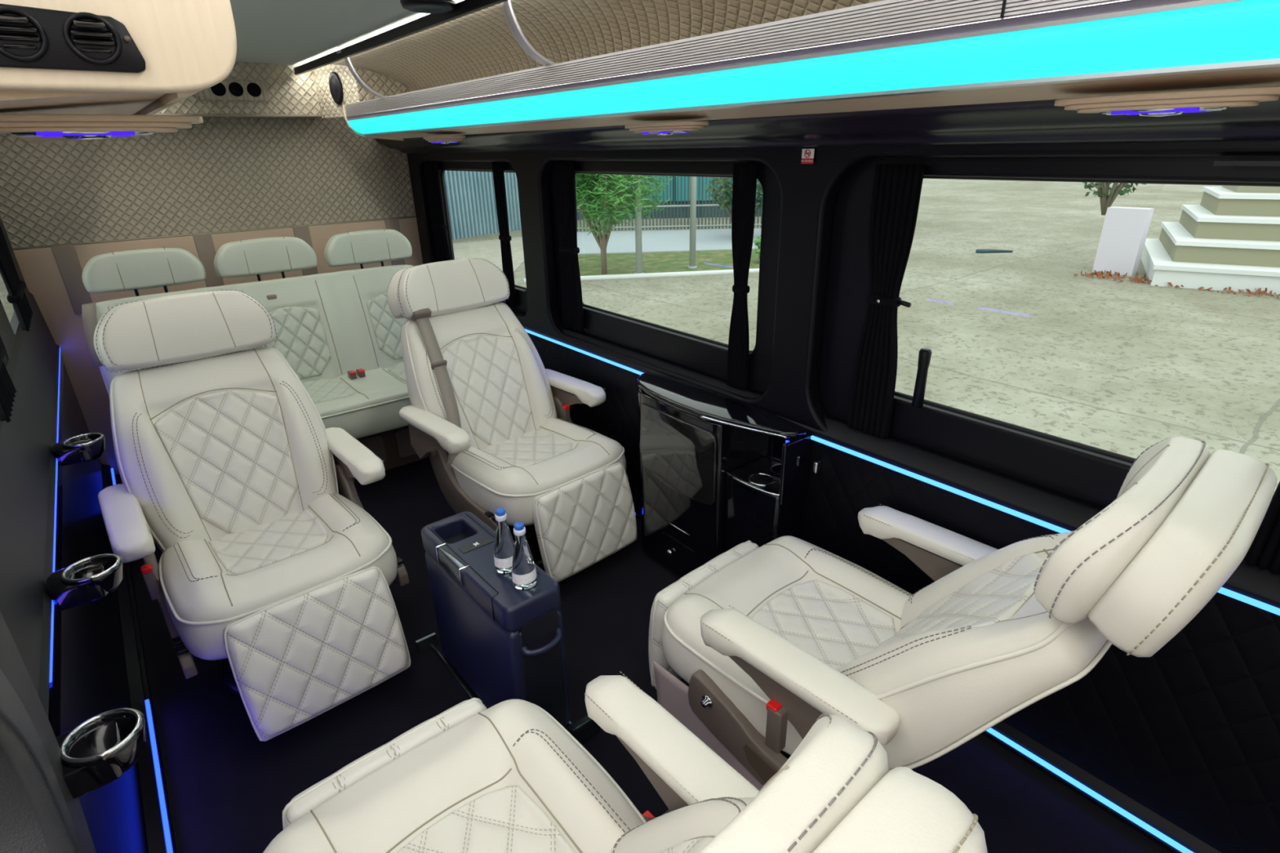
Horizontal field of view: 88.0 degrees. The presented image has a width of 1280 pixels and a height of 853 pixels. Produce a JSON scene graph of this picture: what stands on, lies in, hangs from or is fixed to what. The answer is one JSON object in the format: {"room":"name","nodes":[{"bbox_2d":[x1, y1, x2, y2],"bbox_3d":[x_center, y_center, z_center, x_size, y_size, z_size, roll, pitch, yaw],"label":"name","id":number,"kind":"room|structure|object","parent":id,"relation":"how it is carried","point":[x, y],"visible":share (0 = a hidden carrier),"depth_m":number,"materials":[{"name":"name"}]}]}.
{"room":"vehicle interior","nodes":[
{"label":"vehicle interior","id":0,"kind":"room"},
{"bbox_2d":[0,216,148,852],"bbox_3d":[-1.683,-0.035,1.814,0.063,1.480,2.750,-18,28,-35],"label":"wall","id":1,"kind":"structure","parent":0,"point":[95,680],"depth_m":1.53,"materials":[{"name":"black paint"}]},
{"bbox_2d":[0,274,15,326],"bbox_3d":[-2.163,-0.549,2.193,0.005,0.490,0.760,-18,28,-35],"label":"window","id":2,"kind":"structure","parent":1,"relation":"in","point":[8,307],"depth_m":2.32,"materials":[{"name":"clear glass"}]},
{"bbox_2d":[0,344,16,422],"bbox_3d":[-1.403,-0.292,1.366,0.032,0.530,0.302,-18,28,-35],"label":"curtain","id":3,"kind":"object","parent":1,"relation":"hanging from","point":[7,389],"visible":1,"depth_m":1.45,"materials":[{"name":"black fabric"}]},
{"bbox_2d":[0,225,33,331],"bbox_3d":[-2.060,-0.598,2.125,0.032,0.530,0.402,-18,28,-35],"label":"curtain","id":4,"kind":"object","parent":1,"relation":"hanging from","point":[15,288],"visible":1,"depth_m":2.11,"materials":[{"name":"black fabric"}]},
{"bbox_2d":[0,291,59,717],"bbox_3d":[-1.682,-0.063,1.838,0.032,0.248,2.700,-18,28,-35],"label":"wall panel","id":5,"kind":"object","parent":1,"relation":"attached to","point":[28,463],"depth_m":1.37,"materials":[{"name":"black plastic"}]},
{"bbox_2d":[0,611,96,852],"bbox_3d":[-0.714,0.400,0.761,0.072,1.420,0.357,-18,28,-35],"label":"door","id":6,"kind":"structure","parent":1,"relation":"in","point":[39,813],"depth_m":0.71,"materials":[{"name":"grey plastic"}]},
{"bbox_2d":[55,707,145,799],"bbox_3d":[-0.742,0.446,0.907,0.118,0.056,0.096,-18,28,-35],"label":"cup holder","id":7,"kind":"object","parent":6,"relation":"attached to","point":[96,753],"visible":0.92,"depth_m":0.89,"materials":[{"name":"black paint"}]},
{"bbox_2d":[48,347,60,683],"bbox_3d":[-1.715,0.031,1.948,0.008,0.009,2.515,-18,28,-35],"label":"led strip","id":8,"kind":"object","parent":1,"relation":"attached to","point":[55,495],"visible":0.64,"depth_m":1.41,"materials":[{"name":"blue plastic"}]},
{"bbox_2d":[48,349,63,737],"bbox_3d":[-1.678,0.079,1.898,0.033,0.043,2.700,-18,28,-35],"label":"trim","id":9,"kind":"structure","parent":1,"relation":"attached to","point":[55,687],"depth_m":1.21,"materials":[{"name":"black paint"}]},
{"bbox_2d":[52,432,105,466],"bbox_3d":[-1.562,0.063,1.854,0.118,0.056,0.096,-18,28,-35],"label":"cup holder","id":10,"kind":"object","parent":1,"relation":"attached to","point":[86,446],"visible":1,"depth_m":1.83,"materials":[{"name":"black paint"}]},
{"bbox_2d":[45,553,123,610],"bbox_3d":[-1.061,0.297,1.276,0.118,0.056,0.096,-18,28,-35],"label":"cup holder","id":11,"kind":"object","parent":1,"relation":"attached to","point":[93,578],"visible":1,"depth_m":1.25,"materials":[{"name":"black paint"}]},
{"bbox_2d":[111,467,115,484],"bbox_3d":[-2.314,0.267,2.924,0.008,0.009,0.470,-18,28,-35],"label":"led strip","id":12,"kind":"object","parent":1,"relation":"attached to","point":[112,468],"visible":0.36,"depth_m":3.01,"materials":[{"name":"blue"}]},
{"bbox_2d":[102,464,177,852],"bbox_3d":[-1.535,0.645,2.009,0.035,0.070,3.050,-18,28,-35],"label":"baseboard","id":13,"kind":"structure","parent":1,"relation":"attached to","point":[140,690],"depth_m":1.77,"materials":[{"name":"black plastic"}]},
{"bbox_2d":[145,698,173,852],"bbox_3d":[-1.037,0.863,1.449,0.008,0.009,0.890,-18,28,-35],"label":"led strip","id":14,"kind":"object","parent":1,"relation":"attached to","point":[165,820],"visible":1,"depth_m":1.54,"materials":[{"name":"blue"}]},
{"bbox_2d":[0,116,422,475],"bbox_3d":[-1.850,-0.714,3.298,1.850,1.580,0.038,-18,28,-35],"label":"wall","id":15,"kind":"structure","parent":0,"point":[198,189],"depth_m":2.99,"materials":[{"name":"beige leather"}]},
{"bbox_2d":[153,61,322,117],"bbox_3d":[-2.028,-1.421,2.756,1.320,0.248,0.166,-18,28,-35],"label":"wall","id":16,"kind":"structure","parent":0,"point":[290,95],"depth_m":2.95,"materials":[{"name":"beige leather"}]},
{"bbox_2d":[198,79,269,101],"bbox_3d":[-1.758,-1.453,2.867,0.265,0.083,0.024,-18,28,-35],"label":"air vent","id":17,"kind":"object","parent":16,"relation":"in","point":[228,90],"visible":0.87,"depth_m":2.87,"materials":[{"name":"beige plastic"}]},
{"bbox_2d":[230,0,462,65],"bbox_3d":[-0.347,-0.893,1.137,1.200,0.068,4.900,-18,28,-35],"label":"ceiling","id":18,"kind":"structure","parent":0,"point":[278,32],"depth_m":2.07,"materials":[{"name":"grey"}]},
{"bbox_2d":[336,50,386,97],"bbox_3d":[-1.063,-1.349,2.545,0.156,0.156,0.040,-18,28,-35],"label":"bracket","id":19,"kind":"object","parent":18,"relation":"attached to","point":[348,61],"visible":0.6,"depth_m":2.53,"materials":[{"name":"silver metal"}]},
{"bbox_2d":[293,0,507,75],"bbox_3d":[-0.060,-0.909,1.282,0.041,0.028,4.700,-18,28,-35],"label":"ceiling light strip","id":20,"kind":"object","parent":18,"relation":"attached to","point":[464,7],"visible":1,"depth_m":2.03,"materials":[{"name":"black"}]},
{"bbox_2d":[400,0,456,13],"bbox_3d":[-0.546,-1.088,1.716,0.140,0.016,0.140,-18,28,-35],"label":"ceiling speaker","id":21,"kind":"object","parent":18,"relation":"attached to","point":[415,6],"visible":1,"depth_m":1.70,"materials":[{"name":"black plastic"}]},
{"bbox_2d":[500,0,557,65],"bbox_3d":[-0.284,-0.986,1.645,0.156,0.156,0.040,-18,28,-35],"label":"bracket","id":22,"kind":"object","parent":18,"relation":"attached to","point":[506,6],"visible":0.86,"depth_m":1.64,"materials":[{"name":"silver metal"}]},
{"bbox_2d":[312,64,413,117],"bbox_3d":[-1.221,-1.511,2.992,0.528,0.300,0.196,-3,23,-3],"label":"wall","id":23,"kind":"structure","parent":0,"point":[353,92],"depth_m":2.96,"materials":[{"name":"beige leather"}]},
{"bbox_2d":[328,71,342,104],"bbox_3d":[-1.360,-1.514,2.966,0.082,0.132,0.012,14,27,32],"label":"speaker","id":24,"kind":"object","parent":23,"relation":"attached to","point":[335,82],"visible":1,"depth_m":2.96},
{"bbox_2d":[329,0,882,91],"bbox_3d":[0.243,-0.839,1.359,0.435,0.215,4.450,-18,28,-35],"label":"wall","id":25,"kind":"structure","parent":0,"point":[479,44],"depth_m":1.88,"materials":[{"name":"beige leather"}]},
{"bbox_2d":[342,0,1279,140],"bbox_3d":[0.241,-0.752,1.456,0.374,0.153,4.542,-18,28,-35],"label":"luggage rack","id":26,"kind":"object","parent":25,"relation":"attached to","point":[884,54],"visible":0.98,"depth_m":1.06,"materials":[{"name":"silver metal"}]},
{"bbox_2d":[423,135,465,143],"bbox_3d":[-0.777,-1.136,2.631,0.110,0.028,0.270,-18,28,-35],"label":"light","id":27,"kind":"object","parent":26,"relation":"attached to","point":[442,139],"visible":1,"depth_m":2.56,"materials":[{"name":"beige plastic"}]},
{"bbox_2d":[624,120,708,135],"bbox_3d":[0.062,-0.745,1.662,0.110,0.028,0.270,-18,28,-35],"label":"light","id":28,"kind":"object","parent":26,"relation":"attached to","point":[672,127],"visible":1,"depth_m":1.60,"materials":[{"name":"beige plastic"}]},
{"bbox_2d":[1053,86,1279,116],"bbox_3d":[0.722,-0.443,0.916,0.110,0.028,0.270,-18,28,-35],"label":"light","id":29,"kind":"object","parent":26,"relation":"attached to","point":[1175,103],"visible":1,"depth_m":0.88,"materials":[{"name":"beige plastic"}]},
{"bbox_2d":[115,457,1170,852],"bbox_3d":[-0.310,0.756,1.835,1.820,0.050,4.900,-18,28,-35],"label":"floor","id":30,"kind":"structure","parent":0,"point":[228,789],"depth_m":1.73,"materials":[{"name":"black carpet"}]},
{"bbox_2d":[93,289,410,741],"bbox_3d":[-1.093,0.184,1.876,0.666,1.004,0.962,-20,29,-37],"label":"seat","id":31,"kind":"object","parent":30,"relation":"on","point":[227,463],"visible":1,"depth_m":1.84,"materials":[{"name":"beige leather"}]},
{"bbox_2d":[160,493,397,660],"bbox_3d":[-1.016,0.377,1.867,0.544,0.169,0.522,-20,29,-37],"label":"seat cushion","id":32,"kind":"object","parent":31,"relation":"on","point":[232,570],"depth_m":1.77,"materials":[{"name":"beige leather"}]},
{"bbox_2d":[81,228,429,471],"bbox_3d":[-1.476,-0.261,2.897,1.394,1.042,0.712,-18,28,-35],"label":"bench","id":33,"kind":"object","parent":30,"relation":"on","point":[339,332],"visible":0.47,"depth_m":3.00,"materials":[{"name":"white leather"}]},
{"bbox_2d":[314,367,411,439],"bbox_3d":[-1.425,-0.076,2.920,1.383,0.164,0.573,-18,28,-35],"label":"bench cushion","id":34,"kind":"object","parent":33,"relation":"on","point":[368,402],"depth_m":2.85,"materials":[{"name":"white leather"}]},
{"bbox_2d":[421,511,570,727],"bbox_3d":[-0.374,0.520,1.724,0.156,0.434,0.507,-19,29,-36],"label":"box","id":35,"kind":"object","parent":30,"relation":"on","point":[506,642],"visible":0.97,"depth_m":1.60,"materials":[{"name":"blue plastic"}]},
{"bbox_2d":[444,533,467,543],"bbox_3d":[-0.489,0.323,1.781,0.090,0.013,0.110,-19,29,-36],"label":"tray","id":36,"kind":"object","parent":35,"relation":"on","point":[450,538],"depth_m":1.81,"materials":[{"name":"black plastic"}]},
{"bbox_2d":[493,507,514,574],"bbox_3d":[-0.320,0.266,1.556,0.055,0.163,0.055,-18,28,-35],"label":"water bottle","id":37,"kind":"object","parent":35,"relation":"on","point":[504,547],"visible":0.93,"depth_m":1.54,"materials":[{"name":"clear glass"}]},
{"bbox_2d":[511,521,536,591],"bbox_3d":[-0.266,0.290,1.498,0.055,0.163,0.055,11,26,26],"label":"water bottle","id":38,"kind":"object","parent":35,"relation":"on","point":[523,566],"visible":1,"depth_m":1.49,"materials":[{"name":"clear glass"}]},
{"bbox_2d":[415,632,599,743],"bbox_3d":[-0.389,0.695,1.835,0.211,0.065,0.636,-21,30,-38],"label":"bracket","id":39,"kind":"object","parent":30,"relation":"on","point":[584,727],"visible":0.47,"depth_m":1.80,"materials":[{"name":"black metal"}]},
{"bbox_2d":[386,257,637,582],"bbox_3d":[-0.466,-0.061,2.429,0.666,0.997,0.933,-21,30,-39],"label":"seat","id":40,"kind":"object","parent":30,"relation":"on","point":[495,428],"visible":0.98,"depth_m":2.37,"materials":[{"name":"beige leather"}]},
{"bbox_2d":[452,417,626,526],"bbox_3d":[-0.374,0.133,2.410,0.544,0.169,0.522,-21,30,-39],"label":"seat cushion","id":41,"kind":"object","parent":40,"relation":"on","point":[516,465],"depth_m":2.28,"materials":[{"name":"beige leather"}]},
{"bbox_2d":[262,671,987,852],"bbox_3d":[-0.180,0.612,0.880,0.666,0.955,0.973,-20,29,-37],"label":"seat","id":42,"kind":"object","parent":30,"relation":"on","point":[507,776],"visible":1,"depth_m":1.05,"materials":[{"name":"beige leather"}]},
{"bbox_2d":[263,699,644,852],"bbox_3d":[-0.275,0.709,1.045,0.544,0.169,0.522,-20,29,-37],"label":"seat cushion","id":43,"kind":"object","parent":42,"relation":"on","point":[506,776],"depth_m":1.10,"materials":[{"name":"beige leather"}]},
{"bbox_2d":[635,371,812,577],"bbox_3d":[0.204,0.214,2.153,0.172,0.638,0.688,-18,28,-35],"label":"cabinet","id":44,"kind":"object","parent":30,"relation":"on","point":[719,473],"visible":0.93,"depth_m":2.02,"materials":[{"name":"black paint"}]},
{"bbox_2d":[747,472,775,486],"bbox_3d":[0.354,0.154,1.932,0.078,0.006,0.078,-18,28,-35],"label":"cup holder","id":45,"kind":"object","parent":44,"relation":"on","point":[754,479],"depth_m":1.93,"materials":[{"name":"silver plastic"}]},
{"bbox_2d":[648,436,1277,791],"bbox_3d":[0.486,0.384,1.385,0.666,0.954,1.008,-20,30,-38],"label":"seat","id":46,"kind":"object","parent":30,"relation":"on","point":[770,639],"visible":0.99,"depth_m":1.10,"materials":[{"name":"beige leather"}]},
{"bbox_2d":[662,535,911,755],"bbox_3d":[0.376,0.477,1.559,0.544,0.169,0.522,-20,30,-38],"label":"seat cushion","id":47,"kind":"object","parent":46,"relation":"on","point":[834,609],"depth_m":1.54,"materials":[{"name":"beige leather"}]},
{"bbox_2d":[406,140,1279,852],"bbox_3d":[0.348,-0.330,1.967,0.122,1.780,4.900,-18,28,-35],"label":"wall","id":48,"kind":"structure","parent":0,"point":[814,279],"depth_m":1.58,"materials":[{"name":"black plastic"}]},
{"bbox_2d":[422,160,450,262],"bbox_3d":[-1.066,-1.078,3.512,0.032,0.610,0.163,-18,28,-35],"label":"curtain","id":49,"kind":"object","parent":48,"relation":"hanging from","point":[431,170],"visible":0.88,"depth_m":3.47,"materials":[{"name":"black fabric"}]},
{"bbox_2d":[440,168,526,289],"bbox_3d":[-0.755,-0.975,3.227,0.017,0.550,0.900,-18,28,-35],"label":"window","id":50,"kind":"structure","parent":48,"relation":"in","point":[443,170],"depth_m":3.48,"materials":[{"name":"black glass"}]},
{"bbox_2d":[491,161,516,307],"bbox_3d":[-0.609,-0.856,2.988,0.032,0.630,0.073,-18,28,-35],"label":"curtain","id":51,"kind":"object","parent":48,"relation":"hanging from","point":[504,237],"visible":0.91,"depth_m":2.96,"materials":[{"name":"black fabric"}]},
{"bbox_2d":[551,161,583,331],"bbox_3d":[-0.280,-0.698,2.611,0.032,0.640,0.133,-18,28,-35],"label":"curtain","id":52,"kind":"object","parent":48,"relation":"hanging from","point":[563,172],"visible":1,"depth_m":2.59,"materials":[{"name":"black fabric"}]},
{"bbox_2d":[524,328,643,374],"bbox_3d":[-0.587,-0.465,3.060,0.008,0.009,2.030,-18,28,-35],"label":"led strip","id":53,"kind":"object","parent":48,"relation":"attached to","point":[629,369],"visible":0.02,"depth_m":2.62,"materials":[{"name":"blue plastic"}]},
{"bbox_2d":[574,171,752,352],"bbox_3d":[0.052,-0.600,2.293,0.017,0.555,1.040,-18,28,-35],"label":"window","id":54,"kind":"structure","parent":48,"relation":"in","point":[575,172],"depth_m":2.29,"materials":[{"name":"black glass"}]},
{"bbox_2d":[726,163,757,390],"bbox_3d":[0.296,-0.424,1.948,0.032,0.650,0.078,-18,28,-35],"label":"curtain","id":55,"kind":"object","parent":48,"relation":"hanging from","point":[744,175],"visible":1,"depth_m":1.92,"materials":[{"name":"black fabric"}]},
{"bbox_2d":[800,148,814,164],"bbox_3d":[0.408,-0.658,1.616,0.004,0.034,0.036,-18,28,-35],"label":"warning sticker","id":56,"kind":"object","parent":48,"relation":"attached to","point":[807,154],"visible":1,"depth_m":1.61,"materials":[{"name":"white"}]},
{"bbox_2d":[812,460,821,473],"bbox_3d":[0.491,0.112,1.844,0.022,0.035,0.015,-18,28,-35],"label":"coat hook","id":57,"kind":"object","parent":48,"relation":"attached to","point":[817,464],"visible":1,"depth_m":1.84,"materials":[{"name":"silver metal"}]},
{"bbox_2d":[375,85,1279,153],"bbox_3d":[0.235,-0.768,1.692,0.155,0.114,4.900,-18,28,-35],"label":"trim","id":58,"kind":"structure","parent":48,"relation":"attached to","point":[1033,122],"depth_m":1.32,"materials":[{"name":"black"}]},
{"bbox_2d":[847,164,924,438],"bbox_3d":[0.590,-0.283,1.600,0.035,0.650,0.131,-18,28,-35],"label":"curtain","id":59,"kind":"object","parent":48,"relation":"hanging from","point":[897,188],"visible":1,"depth_m":1.58,"materials":[{"name":"black fabric"}]},
{"bbox_2d":[510,307,1279,608],"bbox_3d":[0.336,-0.067,2.063,0.088,0.100,4.900,-18,28,-35],"label":"trim","id":60,"kind":"structure","parent":48,"relation":"attached to","point":[1069,513],"depth_m":1.55,"materials":[{"name":"black plastic"}]},
{"bbox_2d":[911,347,932,408],"bbox_3d":[0.670,-0.115,1.578,0.028,0.143,0.028,-18,28,-35],"label":"handle","id":61,"kind":"object","parent":48,"relation":"on","point":[925,353],"visible":1,"depth_m":1.57,"materials":[{"name":"black plastic"}]},
{"bbox_2d":[632,499,1221,852],"bbox_3d":[0.312,0.479,2.263,0.020,0.060,4.900,-18,28,-35],"label":"baseboard","id":62,"kind":"structure","parent":48,"relation":"attached to","point":[1189,842],"depth_m":1.46,"materials":[{"name":"black plastic"}]},
{"bbox_2d":[810,435,1279,615],"bbox_3d":[1.139,0.339,1.068,0.008,0.009,2.120,-18,28,-35],"label":"led strip","id":63,"kind":"object","parent":48,"relation":"attached to","point":[1224,591],"visible":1,"depth_m":1.48,"materials":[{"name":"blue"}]},
{"bbox_2d":[894,175,1279,462],"bbox_3d":[1.123,-0.105,1.055,0.017,0.565,1.720,-18,28,-35],"label":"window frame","id":64,"kind":"structure","parent":48,"relation":"in","point":[1132,181],"depth_m":1.36,"materials":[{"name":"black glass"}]},
{"bbox_2d":[986,728,1193,852],"bbox_3d":[1.153,0.882,1.286,0.008,0.009,2.100,-18,28,-35],"label":"led strip","id":65,"kind":"object","parent":48,"relation":"attached to","point":[1169,841],"visible":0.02,"depth_m":1.46,"materials":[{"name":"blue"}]},
{"bbox_2d":[1213,160,1279,166],"bbox_3d":[1.275,-0.248,0.631,0.025,0.008,1.160,-18,28,-35],"label":"trim","id":66,"kind":"structure","parent":48,"relation":"attached to","point":[1219,162],"depth_m":1.01,"materials":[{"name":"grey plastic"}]},
{"bbox_2d":[1245,481,1279,573],"bbox_3d":[1.103,-0.045,1.009,0.032,0.650,0.113,-18,28,-35],"label":"curtain","id":67,"kind":"object","parent":48,"relation":"hanging from","point":[1264,552],"visible":1,"depth_m":1.14,"materials":[{"name":"black fabric"}]},
{"bbox_3d":[-1.710,-0.837,1.465,0.040,0.370,2.750,-18,28,-35],"label":"wall","id":68,"kind":"structure","parent":0,"visible":0},
{"bbox_2d":[0,0,236,143],"bbox_3d":[-1.401,-0.826,1.444,0.491,0.348,2.435,-18,28,-35],"label":"overhead console","id":69,"kind":"object","parent":68,"relation":"attached to","point":[136,57],"visible":1,"depth_m":0.70,"materials":[{"name":"beige plastic"}]},
{"bbox_2d":[0,5,48,62],"bbox_3d":[-0.605,-0.381,0.643,0.047,0.047,0.020,-18,28,-35],"label":"air vent","id":70,"kind":"object","parent":69,"relation":"attached to","point":[24,29],"depth_m":0.65,"materials":[{"name":"black paint"}]},
{"bbox_2d":[62,12,122,65],"bbox_3d":[-0.558,-0.396,0.677,0.047,0.047,0.020,-18,28,-35],"label":"air vent","id":71,"kind":"object","parent":69,"relation":"attached to","point":[89,38],"depth_m":0.68,"materials":[{"name":"black paint"}]},
{"bbox_2d":[0,113,203,139],"bbox_3d":[-0.723,-0.389,0.863,0.270,0.028,0.110,-18,28,-35],"label":"light","id":72,"kind":"object","parent":69,"relation":"attached to","point":[81,126],"visible":1,"depth_m":0.84,"materials":[{"name":"beige plastic"}]},
{"label":"outside","id":73,"kind":"structure","parent":0,"visible":0},
{"bbox_2d":[452,178,1279,495],"bbox_3d":[2.341,-6.289,20.238,90.000,0.200,90.000,-18,28,-35],"label":"ground","id":74,"kind":"structure","parent":73,"point":[1126,367],"depth_m":7.96,"materials":[{"name":"concrete"}]},
{"bbox_2d":[444,170,521,239],"bbox_3d":[-4.577,-6.661,15.842,0.118,4.200,5.360,15,28,34],"label":"wall","id":75,"kind":"structure","parent":74,"relation":"on","point":[470,195],"depth_m":16.81,"materials":[{"name":"metal"}]},
{"bbox_2d":[453,236,524,271],"bbox_3d":[-4.218,-3.178,13.038,3.885,0.060,8.707,-1,23,0],"label":"paving","id":76,"kind":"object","parent":74,"relation":"on","point":[489,250],"visible":0.05,"depth_m":14.39,"materials":[{"name":"concrete"}]},
{"bbox_2d":[524,268,759,283],"bbox_3d":[0.533,-2.572,11.251,4.940,0.098,0.094,-4,23,-6],"label":"kerb","id":77,"kind":"object","parent":74,"relation":"on","point":[751,270],"visible":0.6,"depth_m":11.19,"materials":[{"name":"white concrete"}]},
{"bbox_2d":[577,228,760,254],"bbox_3d":[1.539,-4.259,15.245,7.205,0.090,3.828,-1,23,1],"label":"sidewalk","id":78,"kind":"structure","parent":74,"relation":"on","point":[652,241],"depth_m":15.04,"materials":[{"name":"grey concrete"}]},
{"bbox_2d":[577,248,759,275],"bbox_3d":[1.046,-3.048,12.437,6.124,0.070,2.761,-3,23,-3],"label":"lawn strip","id":79,"kind":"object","parent":74,"relation":"on","point":[673,261],"visible":0.31,"depth_m":12.47,"materials":[{"name":"green plant"}]},
{"bbox_2d":[575,173,676,274],"bbox_3d":[-0.524,-3.957,10.854,2.287,2.947,2.610,5,24,14],"label":"tree","id":80,"kind":"object","parent":79,"relation":"on","point":[604,190],"visible":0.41,"depth_m":10.64,"materials":[{"name":"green plant"}]},
{"bbox_2d":[634,174,644,273],"bbox_3d":[-0.045,-4.123,10.635,0.154,3.400,0.154,-18,28,-35],"label":"steel post","id":81,"kind":"object","parent":79,"relation":"on","point":[638,246],"visible":0.33,"depth_m":11.01,"materials":[{"name":"grey metal"}]},
{"bbox_2d":[688,176,697,268],"bbox_3d":[0.900,-4.367,11.161,0.154,3.400,0.154,-18,28,-35],"label":"steel post","id":82,"kind":"object","parent":79,"relation":"on","point":[692,179],"visible":0.54,"depth_m":11.46,"materials":[{"name":"grey metal"}]},
{"bbox_2d":[753,235,760,260],"bbox_3d":[2.480,-3.263,12.069,0.879,0.627,0.865,-18,28,-35],"label":"shrub","id":83,"kind":"object","parent":79,"relation":"on","point":[757,242],"visible":0.09,"depth_m":12.07,"materials":[{"name":"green plant"}]},
{"bbox_2d":[576,174,762,220],"bbox_3d":[0.615,-9.582,18.872,11.600,7.000,0.420,-1,23,1],"label":"glass building","id":84,"kind":"structure","parent":74,"relation":"on","point":[679,177],"depth_m":19.86,"materials":[{"name":"teal glass"}]},
{"bbox_2d":[577,174,762,231],"bbox_3d":[1.845,-5.829,16.743,8.062,1.600,0.046,-1,23,1],"label":"metal fence","id":85,"kind":"object","parent":74,"relation":"on","point":[698,205],"visible":0.21,"depth_m":16.90,"materials":[{"name":"grey metal"}]},
{"bbox_2d":[704,177,762,222],"bbox_3d":[2.240,-5.113,14.954,1.581,1.781,1.666,-18,28,-35],"label":"tree","id":86,"kind":"object","parent":74,"relation":"on","point":[726,197],"visible":0.29,"depth_m":14.84,"materials":[{"name":"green plant"}]},
{"bbox_2d":[975,248,1013,253],"bbox_3d":[6.860,-3.384,12.832,0.676,0.100,0.090,1,23,5],"label":"twig","id":87,"kind":"object","parent":74,"relation":"on","point":[978,251],"visible":0.97,"depth_m":12.81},
{"bbox_2d":[1082,182,1146,215],"bbox_3d":[7.901,-4.253,11.090,1.078,1.375,1.207,-18,28,-35],"label":"leafy tree","id":88,"kind":"object","parent":74,"relation":"on","point":[1106,199],"visible":0.19,"depth_m":11.17,"materials":[{"name":"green plant"}]},
{"bbox_2d":[1092,206,1154,275],"bbox_3d":[7.648,-2.944,10.520,0.250,1.000,0.550,-18,28,-35],"label":"wall","id":89,"kind":"structure","parent":74,"relation":"on","point":[1125,229],"depth_m":10.43,"materials":[{"name":"white"}]},
{"bbox_2d":[1073,269,1279,299],"bbox_3d":[8.196,-1.975,9.421,0.743,0.231,3.489,-18,28,-35],"label":"fallen leaves","id":90,"kind":"object","parent":74,"relation":"on","point":[1098,273],"visible":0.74,"depth_m":9.97,"materials":[{"name":"brown plant"}]},
{"bbox_2d":[1141,185,1279,294],"bbox_3d":[10.857,-2.866,9.139,6.030,1.800,3.240,13,27,30],"label":"stone stairs","id":91,"kind":"structure","parent":74,"relation":"on","point":[1232,238],"depth_m":9.65,"materials":[{"name":"white stone"}]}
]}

